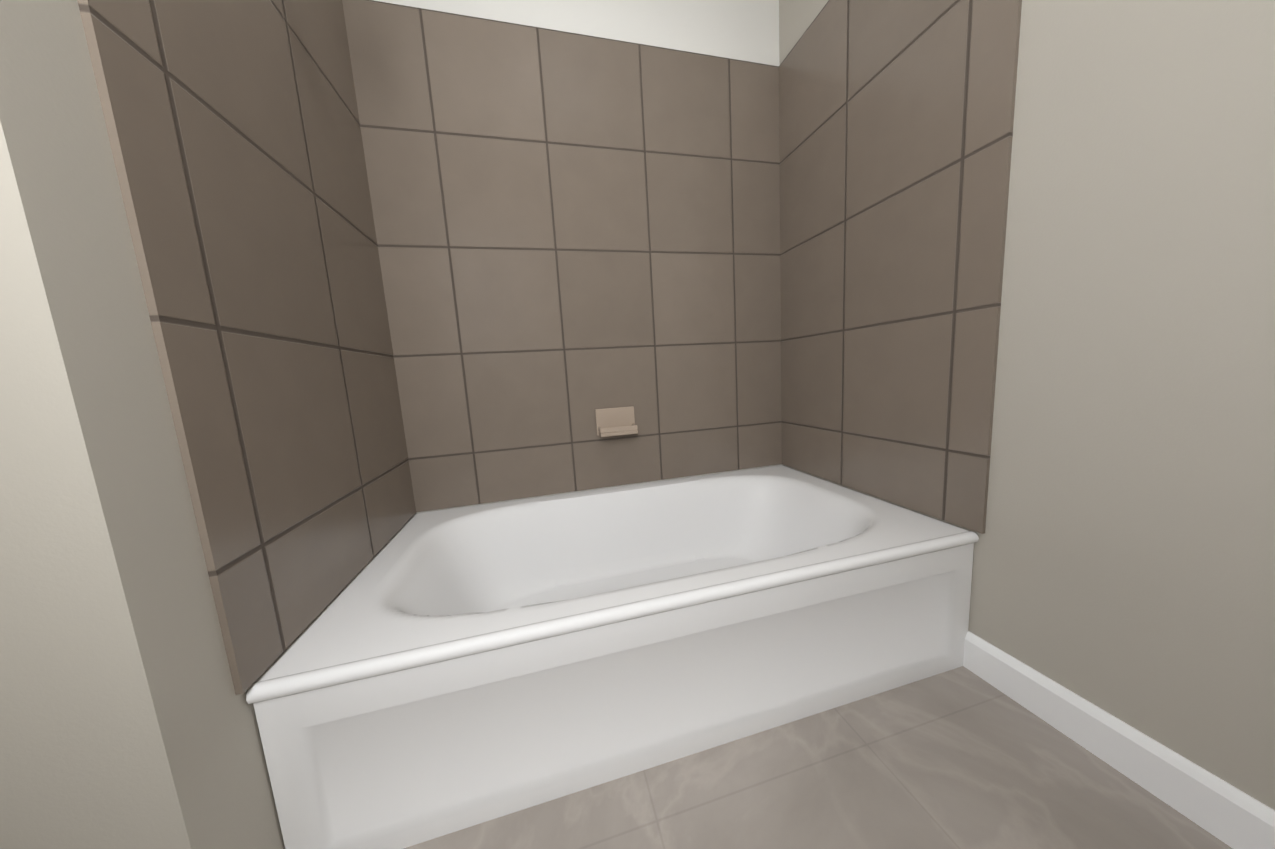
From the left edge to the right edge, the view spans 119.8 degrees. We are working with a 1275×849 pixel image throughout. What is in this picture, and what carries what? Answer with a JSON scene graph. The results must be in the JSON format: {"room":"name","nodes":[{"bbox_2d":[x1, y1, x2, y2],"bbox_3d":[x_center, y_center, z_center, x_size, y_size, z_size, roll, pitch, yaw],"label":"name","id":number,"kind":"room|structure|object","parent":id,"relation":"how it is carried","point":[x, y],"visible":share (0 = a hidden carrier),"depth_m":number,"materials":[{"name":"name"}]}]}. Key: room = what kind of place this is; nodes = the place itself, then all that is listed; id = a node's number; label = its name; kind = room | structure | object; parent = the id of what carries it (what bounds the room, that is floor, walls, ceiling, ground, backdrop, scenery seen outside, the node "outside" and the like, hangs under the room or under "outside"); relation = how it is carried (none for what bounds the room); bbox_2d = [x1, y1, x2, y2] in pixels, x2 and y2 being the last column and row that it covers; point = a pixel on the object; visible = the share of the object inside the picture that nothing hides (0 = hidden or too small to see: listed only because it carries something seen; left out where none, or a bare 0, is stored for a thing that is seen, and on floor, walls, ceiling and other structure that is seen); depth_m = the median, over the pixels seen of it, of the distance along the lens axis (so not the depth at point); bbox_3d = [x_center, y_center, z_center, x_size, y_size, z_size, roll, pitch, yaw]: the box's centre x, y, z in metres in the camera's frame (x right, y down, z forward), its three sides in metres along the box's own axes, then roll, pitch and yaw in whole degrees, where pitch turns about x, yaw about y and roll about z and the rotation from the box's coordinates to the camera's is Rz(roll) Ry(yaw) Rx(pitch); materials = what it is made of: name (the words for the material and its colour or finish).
{"room":"bathroom","nodes":[
{"label":"bathroom","id":0,"kind":"room"},
{"bbox_2d":[0,0,414,848],"bbox_3d":[-0.727,-0.413,0.186,0.300,2.440,1.980,-5,8,-14],"label":"wall","id":1,"kind":"structure","parent":0,"point":[128,718],"depth_m":0.41,"materials":[{"name":"paint"}]},
{"bbox_2d":[374,0,781,513],"bbox_3d":[-0.278,-0.599,1.372,1.770,2.440,0.120,-5,8,-14],"label":"wall","id":2,"kind":"structure","parent":0,"point":[745,30],"depth_m":1.31,"materials":[{"name":"paint"}]},
{"bbox_2d":[77,0,1021,694],"bbox_3d":[-0.017,-0.492,0.984,1.470,1.568,0.780,-5,8,-14],"label":"wall surround","id":3,"kind":"object","parent":2,"relation":"attached to","point":[399,266],"visible":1,"depth_m":1.12,"materials":[{"name":"brown tile"}]},
{"bbox_2d":[595,406,637,436],"bbox_3d":[-0.077,-0.011,1.386,0.150,0.100,0.070,-5,8,-14],"label":"soap dish","id":4,"kind":"object","parent":3,"relation":"attached to","point":[617,421],"visible":1,"depth_m":1.40,"materials":[{"name":"beige ceramic"}]},
{"bbox_2d":[404,666,1232,848],"bbox_3d":[0.118,0.987,-1.051,2.690,0.100,5.340,-5,8,-14],"label":"floor","id":5,"kind":"structure","parent":0,"point":[962,757],"depth_m":0.69,"materials":[{"name":"tile"}]},
{"bbox_2d":[246,465,978,848],"bbox_3d":[0.039,0.467,1.117,1.464,0.362,0.767,-5,8,-14],"label":"bathtub","id":6,"kind":"object","parent":5,"relation":"on","point":[424,677],"visible":1,"depth_m":0.77,"materials":[{"name":"white ceramic"}]},
{"bbox_2d":[963,631,1274,848],"bbox_3d":[0.997,0.646,0.363,0.013,0.095,1.220,-5,8,-14],"label":"baseboard","id":7,"kind":"structure","parent":5,"relation":"on","point":[1230,815],"depth_m":0.66,"materials":[{"name":"white wood"}]},
{"bbox_2d":[779,0,1274,809],"bbox_3d":[1.285,-0.385,-0.912,0.120,2.440,5.340,-5,8,-14],"label":"wall","id":8,"kind":"structure","parent":0,"point":[1123,560],"depth_m":0.63,"materials":[{"name":"paint"}]}
]}

